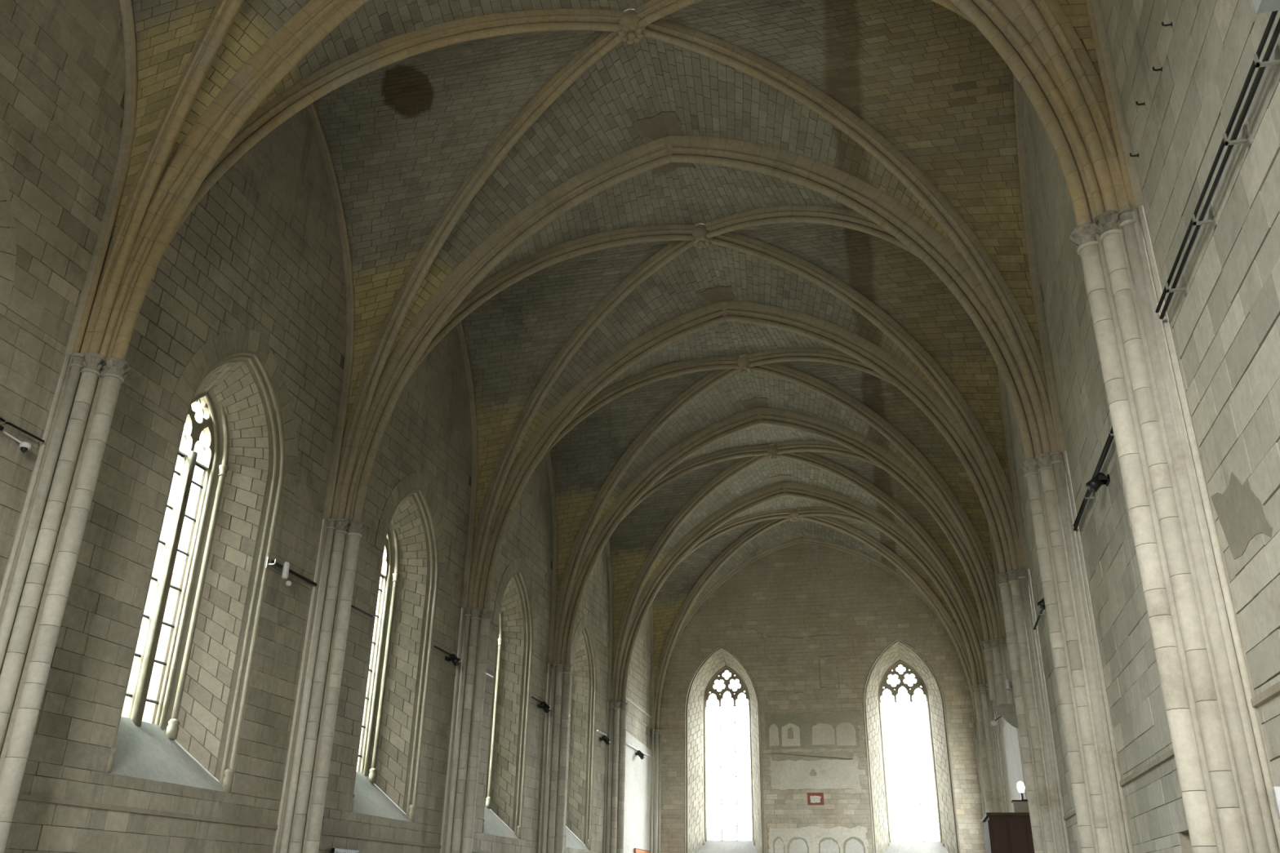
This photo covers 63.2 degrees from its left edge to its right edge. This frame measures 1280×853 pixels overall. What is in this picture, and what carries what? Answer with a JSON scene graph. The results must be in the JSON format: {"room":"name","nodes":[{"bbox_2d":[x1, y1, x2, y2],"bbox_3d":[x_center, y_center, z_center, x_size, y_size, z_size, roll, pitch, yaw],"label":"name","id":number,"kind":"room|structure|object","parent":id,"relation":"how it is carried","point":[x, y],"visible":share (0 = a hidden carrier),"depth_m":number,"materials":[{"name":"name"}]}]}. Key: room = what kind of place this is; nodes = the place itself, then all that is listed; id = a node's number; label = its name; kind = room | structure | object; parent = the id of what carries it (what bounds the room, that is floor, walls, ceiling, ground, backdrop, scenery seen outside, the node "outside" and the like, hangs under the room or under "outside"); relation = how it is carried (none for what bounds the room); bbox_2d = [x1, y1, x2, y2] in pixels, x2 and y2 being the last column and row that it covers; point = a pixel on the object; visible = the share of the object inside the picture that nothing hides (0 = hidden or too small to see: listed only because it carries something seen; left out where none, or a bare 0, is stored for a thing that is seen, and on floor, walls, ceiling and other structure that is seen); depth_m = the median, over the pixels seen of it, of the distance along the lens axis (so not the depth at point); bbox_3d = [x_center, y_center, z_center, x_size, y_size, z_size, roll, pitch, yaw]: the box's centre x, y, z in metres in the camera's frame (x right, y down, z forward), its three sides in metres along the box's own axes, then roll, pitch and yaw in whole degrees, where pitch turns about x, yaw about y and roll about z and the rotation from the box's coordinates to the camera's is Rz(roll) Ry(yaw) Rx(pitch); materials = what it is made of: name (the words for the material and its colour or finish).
{"room":"church","nodes":[
{"label":"church","id":0,"kind":"room"},
{"bbox_2d":[0,0,651,852],"bbox_3d":[-5.835,3.503,26.291,0.100,18.600,53.459,-5,-25,13],"label":"wall","id":1,"kind":"structure","parent":0,"point":[261,251],"depth_m":19.15,"materials":[{"name":"stone"}]},
{"bbox_2d":[0,159,16,306],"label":"window","id":2,"kind":"structure","parent":1,"relation":"in","point":[7,235],"depth_m":14.84,"materials":[{"name":"stone"}]},
{"bbox_2d":[3,431,31,452],"bbox_3d":[-8.761,0.224,14.626,0.147,0.212,0.396,-10,-27,23],"label":"dome camera","id":3,"kind":"object","parent":1,"relation":"attached to","point":[24,446],"visible":1,"depth_m":14.66,"materials":[{"name":"white plastic"}]},
{"bbox_2d":[0,414,44,442],"bbox_3d":[-9.481,-1.130,12.069,0.180,0.264,6.800,-5,-25,13],"label":"cable conduit","id":4,"kind":"object","parent":1,"relation":"attached to","point":[5,422],"visible":1,"depth_m":14.55,"materials":[{"name":"metal"}]},
{"bbox_2d":[64,0,137,355],"bbox_3d":[-9.426,-6.586,14.590,0.235,9.017,7.200,-5,-25,13],"label":"rib","id":5,"kind":"object","parent":1,"relation":"attached to","point":[77,333],"visible":0.98,"depth_m":17.04,"materials":[{"name":"stone"}]},
{"bbox_2d":[17,793,278,829],"bbox_3d":[-7.787,6.286,16.883,0.070,0.070,6.837,-5,-25,13],"label":"trim","id":6,"kind":"structure","parent":1,"relation":"attached to","point":[21,797],"depth_m":16.33,"materials":[{"name":"stone"}]},
{"bbox_2d":[106,328,297,794],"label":"window","id":7,"kind":"structure","parent":1,"relation":"in","point":[192,739],"depth_m":19.63,"materials":[{"name":"stone"}]},
{"bbox_2d":[275,561,291,586],"bbox_3d":[-7.076,2.942,20.688,0.260,0.440,0.278,-5,-25,13],"label":"wall lamp","id":8,"kind":"object","parent":1,"relation":"attached to","point":[286,567],"visible":0.98,"depth_m":20.61,"materials":[{"name":"white plastic"}]},
{"bbox_2d":[265,556,316,586],"bbox_3d":[-7.024,2.986,21.072,0.180,0.220,1.700,-5,-25,13],"label":"cable conduit","id":9,"kind":"object","parent":1,"relation":"attached to","point":[273,562],"visible":1,"depth_m":20.88,"materials":[{"name":"metal"}]},
{"bbox_2d":[306,102,354,519],"bbox_3d":[-7.587,-3.489,21.324,0.235,9.017,7.200,-5,-25,13],"label":"rib","id":10,"kind":"object","parent":1,"relation":"attached to","point":[348,366],"visible":0.38,"depth_m":23.90,"materials":[{"name":"stone"}]},
{"bbox_2d":[330,848,359,852],"bbox_3d":[-6.259,9.294,21.960,0.090,0.660,1.050,-5,-25,13],"label":"display screen","id":11,"kind":"object","parent":1,"relation":"attached to","point":[333,850],"visible":1,"depth_m":21.90,"materials":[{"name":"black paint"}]},
{"bbox_2d":[351,604,373,617],"bbox_3d":[-6.400,4.056,23.302,0.044,0.044,1.700,-5,-25,13],"label":"cable conduit","id":12,"kind":"object","parent":1,"relation":"attached to","point":[352,606],"visible":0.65,"depth_m":23.55,"materials":[{"name":"black metal"}]},
{"bbox_2d":[320,831,441,848],"bbox_3d":[-5.948,9.383,23.617,0.070,0.070,6.837,-5,-25,13],"label":"trim","id":13,"kind":"structure","parent":1,"relation":"attached to","point":[323,833],"depth_m":23.55,"materials":[{"name":"stone"}]},
{"bbox_2d":[351,471,445,823],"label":"window","id":14,"kind":"structure","parent":1,"relation":"in","point":[410,535],"depth_m":26.57,"materials":[{"name":"stone"}]},
{"bbox_2d":[444,653,460,666],"bbox_3d":[-5.012,6.280,27.968,0.408,0.334,0.302,-5,-25,13],"label":"spotlight","id":15,"kind":"object","parent":1,"relation":"attached to","point":[455,661],"visible":1,"depth_m":27.89,"materials":[{"name":"black paint"}]},
{"bbox_2d":[456,320,478,608],"bbox_3d":[-5.747,-0.392,28.058,0.235,9.017,7.200,-5,-25,13],"label":"rib","id":16,"kind":"object","parent":1,"relation":"attached to","point":[460,328],"visible":0.46,"depth_m":30.75,"materials":[{"name":"stone"}]},
{"bbox_2d":[471,848,500,852],"bbox_3d":[-4.108,12.480,30.351,0.070,0.070,6.837,-5,-25,13],"label":"trim","id":17,"kind":"structure","parent":1,"relation":"attached to","point":[473,850],"depth_m":29.08,"materials":[{"name":"stone"}]},
{"bbox_2d":[482,557,537,839],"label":"window","id":18,"kind":"structure","parent":1,"relation":"in","point":[514,615],"depth_m":33.38,"materials":[{"name":"stone"}]},
{"bbox_2d":[537,701,551,712],"bbox_3d":[-3.168,9.363,34.664,0.436,0.385,0.345,-5,-25,13],"label":"spotlight","id":19,"kind":"object","parent":1,"relation":"attached to","point":[544,705],"visible":1,"depth_m":34.57,"materials":[{"name":"black paint"}]},
{"bbox_2d":[545,451,557,663],"bbox_3d":[-3.907,2.705,34.792,0.235,9.017,7.200,-5,-25,13],"label":"rib","id":20,"kind":"object","parent":1,"relation":"attached to","point":[554,568],"visible":0.37,"depth_m":37.45,"materials":[{"name":"stone"}]},
{"bbox_2d":[564,614,599,851],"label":"window","id":21,"kind":"structure","parent":1,"relation":"in","point":[585,675],"depth_m":40.17,"materials":[{"name":"stone"}]},
{"bbox_2d":[600,735,610,745],"bbox_3d":[-1.362,12.450,41.257,0.436,0.385,0.345,-5,-25,13],"label":"spotlight","id":22,"kind":"object","parent":1,"relation":"attached to","point":[604,738],"visible":1,"depth_m":41.16,"materials":[{"name":"black paint"}]},
{"bbox_2d":[605,539,613,702],"bbox_3d":[-2.068,5.803,41.526,0.235,9.017,7.200,-5,-25,13],"label":"rib","id":23,"kind":"object","parent":1,"relation":"attached to","point":[607,544],"visible":0.33,"depth_m":44.00,"materials":[{"name":"stone"}]},
{"bbox_2d":[626,742,652,758],"bbox_3d":[-0.218,14.258,46.010,0.080,0.080,7.000,-5,-25,13],"label":"cable conduit","id":24,"kind":"object","parent":1,"relation":"attached to","point":[628,744],"visible":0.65,"depth_m":46.32,"materials":[{"name":"white plastic"}]},
{"bbox_2d":[635,750,644,759],"bbox_3d":[0.018,14.644,46.335,0.445,0.401,0.359,-5,-25,13],"label":"spotlight","id":25,"kind":"object","parent":1,"relation":"attached to","point":[642,756],"visible":1,"depth_m":46.23,"materials":[{"name":"black paint"}]},
{"bbox_2d":[634,848,649,852],"bbox_3d":[0.088,19.408,45.429,0.060,1.695,2.700,-5,-25,13],"label":"banner","id":26,"kind":"object","parent":1,"relation":"attached to","point":[636,851],"visible":1,"depth_m":45.33,"materials":[{"name":"fabric"}]},
{"bbox_2d":[648,603,654,728],"bbox_3d":[-0.228,8.900,48.260,0.235,9.017,7.200,-5,-25,13],"label":"rib","id":27,"kind":"object","parent":1,"relation":"attached to","point":[651,623],"visible":0.21,"depth_m":50.65,"materials":[{"name":"stone"}]},
{"bbox_2d":[106,0,1102,684],"bbox_3d":[1.595,-1.176,26.418,15.238,9.331,53.587,-5,-25,13],"label":"ceiling","id":28,"kind":"structure","parent":0,"point":[403,136],"depth_m":24.20,"materials":[{"name":"stone"}]},
{"bbox_2d":[79,0,244,354],"bbox_3d":[-5.317,-6.282,15.477,8.491,9.334,0.303,-19,-31,37],"label":"rib","id":29,"kind":"object","parent":28,"relation":"attached to","point":[164,139],"visible":0.97,"depth_m":16.86,"materials":[{"name":"stone"}]},
{"bbox_2d":[164,8,622,250],"bbox_3d":[-4.390,-4.722,18.869,8.491,9.334,0.303,6,-25,-11],"label":"rib","id":30,"kind":"object","parent":28,"relation":"attached to","point":[323,81],"visible":0.71,"depth_m":19.71,"materials":[{"name":"stone"}]},
{"bbox_2d":[331,31,622,518],"bbox_3d":[-3.478,-3.185,22.211,8.491,9.334,0.303,-19,-31,37],"label":"rib","id":31,"kind":"object","parent":28,"relation":"attached to","point":[606,41],"visible":0.99,"depth_m":23.36,"materials":[{"name":"stone"}]},
{"bbox_2d":[407,224,695,381],"bbox_3d":[-2.551,-1.625,25.604,8.491,9.334,0.303,6,-25,-11],"label":"rib","id":32,"kind":"object","parent":28,"relation":"attached to","point":[487,289],"visible":0.56,"depth_m":26.82,"materials":[{"name":"stone"}]},
{"bbox_2d":[466,240,694,608],"bbox_3d":[-1.638,-0.088,28.945,8.491,9.334,0.303,-19,-31,37],"label":"rib","id":33,"kind":"object","parent":28,"relation":"attached to","point":[673,249],"visible":0.96,"depth_m":30.11,"materials":[{"name":"stone"}]},
{"bbox_2d":[81,0,1127,360],"bbox_3d":[-1.169,-5.925,16.332,15.054,9.530,2.054,-5,-25,13],"label":"arch","id":34,"kind":"object","parent":28,"relation":"attached to","point":[1004,24],"visible":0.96,"depth_m":16.55,"materials":[{"name":"stone"}]},
{"bbox_2d":[617,8,645,44],"bbox_3d":[-0.171,-8.316,21.519,0.600,0.690,0.600,-5,-25,13],"label":"boss","id":35,"kind":"object","parent":28,"relation":"attached to","point":[631,32],"visible":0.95,"depth_m":21.31,"materials":[{"name":"stone"}]},
{"bbox_2d":[537,355,739,464],"bbox_3d":[-0.711,1.473,32.337,8.491,9.334,0.303,6,-25,-11],"label":"rib","id":36,"kind":"object","parent":28,"relation":"attached to","point":[613,392],"visible":0.49,"depth_m":33.81,"materials":[{"name":"stone"}]},
{"bbox_2d":[552,368,738,663],"bbox_3d":[0.202,3.009,35.679,8.491,9.334,0.303,-19,-31,37],"label":"rib","id":37,"kind":"object","parent":28,"relation":"attached to","point":[713,378],"visible":0.96,"depth_m":36.87,"materials":[{"name":"stone"}]},
{"bbox_2d":[611,455,768,701],"bbox_3d":[2.041,6.107,42.413,8.491,9.334,0.303,-19,-31,37],"label":"rib","id":38,"kind":"object","parent":28,"relation":"attached to","point":[744,463],"visible":0.99,"depth_m":43.61,"materials":[{"name":"stone"}]},
{"bbox_2d":[619,444,768,523],"bbox_3d":[1.128,4.570,39.072,8.491,9.334,0.303,6,-25,-11],"label":"rib","id":39,"kind":"object","parent":28,"relation":"attached to","point":[685,468],"visible":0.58,"depth_m":40.74,"materials":[{"name":"stone"}]},
{"bbox_2d":[332,111,1057,521],"bbox_3d":[0.676,-2.818,23.087,15.052,9.530,2.088,-5,-25,13],"label":"arch","id":40,"kind":"object","parent":28,"relation":"attached to","point":[668,152],"visible":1,"depth_m":23.79,"materials":[{"name":"stone"}]},
{"bbox_2d":[691,223,711,248],"bbox_3d":[1.668,-5.219,28.253,0.600,0.690,0.600,-5,-25,13],"label":"boss","id":41,"kind":"object","parent":28,"relation":"attached to","point":[700,232],"visible":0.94,"depth_m":28.02,"materials":[{"name":"stone"}]},
{"bbox_2d":[653,518,788,728],"bbox_3d":[3.878,9.200,49.137,8.484,9.334,0.303,-19,-31,36],"label":"rib","id":42,"kind":"object","parent":28,"relation":"attached to","point":[765,526],"visible":0.98,"depth_m":50.33,"materials":[{"name":"stone"}]},
{"bbox_2d":[678,508,791,564],"bbox_3d":[2.968,7.667,45.806,8.491,9.334,0.303,6,-25,-11],"label":"rib","id":43,"kind":"object","parent":28,"relation":"attached to","point":[733,524],"visible":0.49,"depth_m":47.63,"materials":[{"name":"stone"}]},
{"bbox_2d":[736,355,752,374],"bbox_3d":[3.508,-2.121,34.987,0.600,0.690,0.600,-5,-25,13],"label":"boss","id":44,"kind":"object","parent":28,"relation":"attached to","point":[743,362],"visible":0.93,"depth_m":34.75,"materials":[{"name":"stone"}]},
{"bbox_2d":[468,285,1022,609],"bbox_3d":[2.516,0.281,29.824,15.064,9.530,2.160,-5,-25,13],"label":"arch","id":45,"kind":"object","parent":28,"relation":"attached to","point":[723,308],"visible":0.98,"depth_m":30.53,"materials":[{"name":"stone"}]},
{"bbox_2d":[766,444,779,460],"bbox_3d":[5.348,0.976,41.721,0.600,0.690,0.600,-5,-25,13],"label":"boss","id":46,"kind":"object","parent":28,"relation":"attached to","point":[772,450],"visible":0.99,"depth_m":41.48,"materials":[{"name":"stone"}]},
{"bbox_2d":[553,396,1002,664],"bbox_3d":[4.356,3.379,36.560,15.052,9.530,2.091,-5,-25,13],"label":"arch","id":47,"kind":"object","parent":28,"relation":"attached to","point":[759,412],"visible":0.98,"depth_m":37.28,"materials":[{"name":"stone"}]},
{"bbox_2d":[788,508,799,521],"bbox_3d":[7.187,4.073,48.455,0.600,0.690,0.600,-5,-25,13],"label":"boss","id":48,"kind":"object","parent":28,"relation":"attached to","point":[793,513],"visible":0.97,"depth_m":48.22,"materials":[{"name":"stone"}]},
{"bbox_2d":[611,474,988,702],"bbox_3d":[6.196,6.475,43.293,15.053,9.530,2.085,-5,-25,13],"label":"arch","id":49,"kind":"object","parent":28,"relation":"attached to","point":[783,485],"visible":0.95,"depth_m":44.04,"materials":[{"name":"stone"}]},
{"bbox_2d":[635,0,973,27],"bbox_3d":[2.989,-5.501,17.212,8.493,9.045,0.303,-19,-31,37],"label":"rib","id":50,"kind":"object","parent":28,"relation":"attached to","point":[652,11],"visible":0.21,"depth_m":20.86,"materials":[{"name":"stone"}]},
{"bbox_2d":[704,204,919,258],"bbox_3d":[4.829,-2.404,23.946,8.493,9.045,0.303,-19,-31,37],"label":"rib","id":51,"kind":"object","parent":28,"relation":"attached to","point":[846,218],"visible":0.42,"depth_m":25.93,"materials":[{"name":"stone"}]},
{"bbox_2d":[746,347,894,386],"bbox_3d":[6.668,0.694,30.680,8.493,9.045,0.303,-19,-31,37],"label":"rib","id":52,"kind":"object","parent":28,"relation":"attached to","point":[790,354],"visible":0.34,"depth_m":33.13,"materials":[{"name":"stone"}]},
{"bbox_2d":[775,440,881,468],"bbox_3d":[8.508,3.791,37.414,8.493,9.045,0.303,-19,-31,37],"label":"rib","id":53,"kind":"object","parent":28,"relation":"attached to","point":[799,446],"visible":0.34,"depth_m":40.20,"materials":[{"name":"stone"}]},
{"bbox_2d":[795,506,875,528],"bbox_3d":[10.348,6.888,44.148,8.493,9.045,0.303,-19,-31,37],"label":"rib","id":54,"kind":"object","parent":28,"relation":"attached to","point":[808,511],"visible":0.3,"depth_m":47.18,"materials":[{"name":"stone"}]},
{"bbox_2d":[642,18,1057,453],"bbox_3d":[3.902,-3.964,20.553,8.493,9.045,0.303,6,-25,-11],"label":"rib","id":55,"kind":"object","parent":28,"relation":"attached to","point":[1025,348],"visible":0.98,"depth_m":21.40,"materials":[{"name":"stone"}]},
{"bbox_2d":[709,231,1022,569],"bbox_3d":[5.742,-0.867,27.287,8.493,9.045,0.303,6,-25,-11],"label":"rib","id":56,"kind":"object","parent":28,"relation":"attached to","point":[998,482],"visible":0.98,"depth_m":28.12,"materials":[{"name":"stone"}]},
{"bbox_2d":[751,362,1002,639],"bbox_3d":[7.581,2.230,34.021,8.493,9.045,0.303,6,-25,-11],"label":"rib","id":57,"kind":"object","parent":28,"relation":"attached to","point":[974,544],"visible":0.98,"depth_m":34.85,"materials":[{"name":"stone"}]},
{"bbox_2d":[779,451,986,684],"bbox_3d":[9.421,5.327,40.755,8.493,9.045,0.303,6,-25,-11],"label":"rib","id":58,"kind":"object","parent":28,"relation":"attached to","point":[968,609],"visible":0.97,"depth_m":41.59,"materials":[{"name":"stone"}]},
{"bbox_2d":[799,515,976,716],"bbox_3d":[11.258,8.421,47.480,8.484,9.045,0.303,6,-25,-11],"label":"rib","id":59,"kind":"object","parent":28,"relation":"attached to","point":[861,536],"visible":0.91,"depth_m":48.33,"materials":[{"name":"stone"}]},
{"bbox_2d":[1015,0,1128,211],"bbox_3d":[2.062,-7.061,13.819,8.493,9.045,0.303,6,-25,-11],"label":"rib","id":60,"kind":"object","parent":28,"relation":"attached to","point":[1083,87],"visible":0.88,"depth_m":13.43,"materials":[{"name":"stone"}]},
{"bbox_2d":[653,537,986,852],"bbox_3d":[7.960,13.606,48.184,15.200,18.800,0.070,-5,-25,13],"label":"wall","id":61,"kind":"structure","parent":0,"point":[808,623],"depth_m":48.77,"materials":[{"name":"stone"}]},
{"bbox_2d":[683,644,765,852],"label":"window","id":62,"kind":"structure","parent":61,"relation":"in","point":[695,818],"depth_m":49.42,"materials":[{"name":"stone"}]},
{"bbox_2d":[671,537,942,653],"bbox_3d":[8.003,9.681,49.847,15.412,9.183,0.180,-5,-25,13],"label":"arch","id":63,"kind":"object","parent":61,"relation":"attached to","point":[805,540],"visible":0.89,"depth_m":51.44,"materials":[{"name":"stone"}]},
{"bbox_2d":[862,637,960,852],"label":"window","id":64,"kind":"structure","parent":61,"relation":"in","point":[896,655],"depth_m":47.48,"materials":[{"name":"stone"}]},
{"bbox_2d":[995,0,1279,852],"bbox_3d":[9.125,2.192,22.807,0.546,18.600,53.459,-5,-25,13],"label":"wall","id":65,"kind":"structure","parent":0,"point":[1226,328],"depth_m":11.07,"materials":[{"name":"stone"}]},
{"bbox_2d":[988,525,1006,638],"bbox_3d":[10.773,1.287,31.434,0.235,8.727,7.200,-5,-25,13],"label":"rib","id":66,"kind":"object","parent":65,"relation":"attached to","point":[993,548],"visible":0.09,"depth_m":33.37,"materials":[{"name":"stone"}]},
{"bbox_2d":[981,638,1017,728],"bbox_3d":[11.261,7.515,32.767,0.788,3.890,0.882,-5,-25,13],"label":"pier","id":67,"kind":"object","parent":65,"relation":"attached to","point":[996,651],"visible":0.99,"depth_m":32.35,"materials":[{"name":"stone"}]},
{"bbox_2d":[990,715,1001,726],"bbox_3d":[11.156,9.115,32.173,0.604,0.303,0.195,-5,-25,13],"label":"lamp","id":68,"kind":"object","parent":67,"relation":"attached to","point":[993,722],"visible":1,"depth_m":32.15,"materials":[{"name":"white plastic"}]},
{"bbox_2d":[1005,679,1012,693],"bbox_3d":[11.392,7.989,31.968,0.254,0.396,0.251,-5,-25,13],"label":"wall lamp","id":69,"kind":"object","parent":65,"relation":"attached to","point":[1007,682],"visible":0.91,"depth_m":31.92,"materials":[{"name":"white plastic"}]},
{"bbox_2d":[997,367,1029,569],"bbox_3d":[8.933,-1.810,24.701,0.235,8.727,7.200,-5,-25,13],"label":"rib","id":70,"kind":"object","parent":65,"relation":"attached to","point":[1020,522],"visible":0.2,"depth_m":26.99,"materials":[{"name":"stone"}]},
{"bbox_2d":[1017,781,1027,799],"bbox_3d":[11.091,10.598,29.974,0.380,0.700,0.220,-5,-25,13],"label":"wall sconce","id":71,"kind":"object","parent":65,"relation":"attached to","point":[1020,787],"visible":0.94,"depth_m":29.98,"materials":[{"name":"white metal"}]},
{"bbox_2d":[1033,608,1046,630],"bbox_3d":[8.785,3.550,22.279,0.180,0.220,6.800,-5,-25,13],"label":"cable conduit","id":72,"kind":"object","parent":65,"relation":"attached to","point":[1040,614],"visible":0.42,"depth_m":23.90,"materials":[{"name":"metal"}]},
{"bbox_2d":[1013,74,1067,452],"bbox_3d":[7.093,-4.907,17.966,0.235,8.727,7.200,-5,-25,13],"label":"rib","id":73,"kind":"object","parent":65,"relation":"attached to","point":[1061,445],"visible":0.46,"depth_m":20.68,"materials":[{"name":"stone"}]},
{"bbox_2d":[1037,597,1045,609],"bbox_3d":[8.773,3.805,22.505,0.348,0.334,0.302,-5,-25,13],"label":"spotlight","id":74,"kind":"object","parent":65,"relation":"attached to","point":[1041,604],"visible":0.37,"depth_m":22.42,"materials":[{"name":"black paint"}]},
{"bbox_2d":[1063,809,1075,820],"bbox_3d":[8.785,7.474,20.471,0.070,0.070,6.837,-5,-25,13],"label":"trim","id":75,"kind":"structure","parent":65,"relation":"attached to","point":[1073,813],"depth_m":22.51,"materials":[{"name":"stone"}]},
{"bbox_2d":[1073,426,1114,530],"bbox_3d":[6.948,0.475,15.547,0.180,0.220,6.750,-5,-25,13],"label":"cable conduit","id":76,"kind":"object","parent":65,"relation":"attached to","point":[1086,497],"visible":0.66,"depth_m":16.11,"materials":[{"name":"metal"}]},
{"bbox_2d":[1085,472,1110,492],"bbox_3d":[6.970,0.853,15.850,0.338,0.318,0.288,-5,-25,13],"label":"spotlight","id":77,"kind":"object","parent":65,"relation":"attached to","point":[1100,479],"visible":1,"depth_m":15.77,"materials":[{"name":"black paint"}]},
{"bbox_2d":[1084,0,1145,208],"bbox_3d":[5.254,-8.005,11.232,0.235,8.727,7.200,-5,-25,13],"label":"rib","id":78,"kind":"object","parent":65,"relation":"attached to","point":[1107,70],"visible":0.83,"depth_m":13.10,"materials":[{"name":"stone"}]},
{"bbox_2d":[1119,748,1174,786],"bbox_3d":[6.945,4.377,13.737,0.070,0.070,6.837,-5,-25,13],"label":"trim","id":79,"kind":"structure","parent":65,"relation":"attached to","point":[1170,753],"depth_m":14.63,"materials":[{"name":"stone"}]},
{"bbox_2d":[1155,10,1279,319],"bbox_3d":[5.091,-2.598,8.752,0.190,0.225,6.780,-5,-25,13],"label":"light fixture","id":80,"kind":"object","parent":65,"relation":"attached to","point":[1265,62],"visible":1,"depth_m":9.15,"materials":[{"name":"metal"}]},
{"bbox_2d":[1250,681,1279,706],"bbox_3d":[5.106,1.280,7.003,0.070,0.070,6.837,-5,-25,13],"label":"trim","id":81,"kind":"structure","parent":65,"relation":"attached to","point":[1273,691],"depth_m":9.60,"materials":[{"name":"stone"}]},
{"bbox_2d":[1252,0,1279,13],"bbox_3d":[4.669,-3.252,7.518,0.340,0.300,0.370,-5,-25,13],"label":"lamp","id":82,"kind":"object","parent":65,"relation":"attached to","point":[1260,6],"visible":1,"depth_m":7.61,"materials":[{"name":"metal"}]},
{"bbox_2d":[1272,786,1279,820],"bbox_3d":[5.865,3.460,9.520,0.065,0.300,0.060,-5,-25,13],"label":"junction box","id":83,"kind":"object","parent":65,"relation":"attached to","point":[1276,790],"visible":1,"depth_m":9.53,"materials":[{"name":"white plastic"}]},
{"bbox_3d":[1.365,11.345,20.717,18.000,0.050,57.459,-5,-25,13],"label":"floor","id":84,"kind":"structure","parent":0,"visible":0},
{"bbox_2d":[0,352,131,852],"bbox_3d":[-8.281,2.614,14.376,0.830,10.270,0.870,-5,-25,13],"label":"pier","id":85,"kind":"object","parent":84,"relation":"on","point":[37,577],"visible":1,"depth_m":14.54,"materials":[{"name":"stone"}]},
{"bbox_2d":[271,518,366,852],"bbox_3d":[-6.441,5.712,21.110,0.830,10.270,0.870,-5,-25,13],"label":"pier","id":86,"kind":"object","parent":84,"relation":"on","point":[308,754],"visible":1,"depth_m":21.02,"materials":[{"name":"stone"}]},
{"bbox_2d":[439,607,493,852],"bbox_3d":[-4.601,8.809,27.844,0.830,10.270,0.870,-5,-25,13],"label":"pier","id":87,"kind":"object","parent":84,"relation":"on","point":[458,818],"visible":1,"depth_m":27.84,"materials":[{"name":"stone"}]},
{"bbox_2d":[433,645,460,659],"bbox_3d":[-5.165,6.071,27.850,0.044,0.044,1.650,-5,-25,13],"label":"cable conduit","id":88,"kind":"object","parent":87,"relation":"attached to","point":[435,646],"visible":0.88,"depth_m":27.55,"materials":[{"name":"black metal"}]},
{"bbox_2d":[537,663,573,852],"bbox_3d":[-2.762,11.906,34.578,0.830,10.270,0.870,-5,-25,13],"label":"pier","id":89,"kind":"object","parent":84,"relation":"on","point":[553,782],"visible":1,"depth_m":34.66,"materials":[{"name":"stone"}]},
{"bbox_2d":[602,701,627,852],"bbox_3d":[-0.922,15.003,41.312,0.830,10.270,0.870,-5,-25,13],"label":"pier","id":90,"kind":"object","parent":84,"relation":"on","point":[615,763],"visible":1,"depth_m":41.47,"materials":[{"name":"stone"}]},
{"bbox_2d":[649,728,662,852],"bbox_3d":[0.719,18.561,47.617,0.570,9.070,0.290,15,-28,-28],"label":"shaft","id":91,"kind":"object","parent":84,"relation":"on","point":[655,843],"visible":1,"depth_m":48.29,"materials":[{"name":"stone"}]},
{"bbox_2d":[971,715,987,824],"bbox_3d":[14.928,17.184,44.368,0.290,9.360,0.570,15,-28,-28],"label":"shaft","id":92,"kind":"object","parent":84,"relation":"on","point":[984,809],"visible":0.47,"depth_m":45.48,"materials":[{"name":"stone"}]},
{"bbox_2d":[971,684,1008,813],"bbox_3d":[13.025,13.649,38.125,0.830,10.560,0.870,-5,-25,13],"label":"pier","id":93,"kind":"object","parent":84,"relation":"on","point":[988,735],"visible":0.7,"depth_m":38.55,"materials":[{"name":"stone"}]},
{"bbox_2d":[982,813,1034,852],"bbox_3d":[10.282,12.659,28.113,1.420,3.980,2.520,-5,-25,13],"label":"cabinet","id":94,"kind":"object","parent":84,"relation":"on","point":[1004,833],"visible":0.83,"depth_m":27.70,"materials":[{"name":"brown wood"}]},
{"bbox_2d":[1011,800,1029,813],"bbox_3d":[10.938,10.953,29.734,0.530,0.470,0.450,-5,-25,13],"label":"control box","id":95,"kind":"object","parent":94,"relation":"on","point":[1019,806],"visible":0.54,"depth_m":29.60,"materials":[{"name":"metal"}]},
{"bbox_2d":[995,568,1070,852],"bbox_3d":[9.346,7.455,24.657,0.830,10.560,0.870,-5,-25,13],"label":"pier","id":96,"kind":"object","parent":84,"relation":"on","point":[1042,783],"visible":0.99,"depth_m":24.64,"materials":[{"name":"stone"}]},
{"bbox_2d":[1019,450,1134,852],"bbox_3d":[7.506,4.358,17.923,0.830,10.560,0.870,-5,-25,13],"label":"pier","id":97,"kind":"object","parent":84,"relation":"on","point":[1099,797],"visible":1,"depth_m":17.77,"materials":[{"name":"stone"}]},
{"bbox_2d":[1068,204,1279,852],"bbox_3d":[5.667,1.260,11.189,0.830,10.560,0.870,-5,-25,13],"label":"pier","id":98,"kind":"object","parent":84,"relation":"on","point":[1226,780],"visible":1,"depth_m":10.87,"materials":[{"name":"stone"}]},
{"label":"outside","id":99,"kind":"structure","parent":0,"visible":0},
{"bbox_2d":[121,563,371,771],"bbox_3d":[5.481,14.406,37.241,240.000,25.000,240.000,-5,-25,13],"label":"sky","id":100,"kind":"structure","parent":99,"point":[176,578],"depth_m":52.31,"materials":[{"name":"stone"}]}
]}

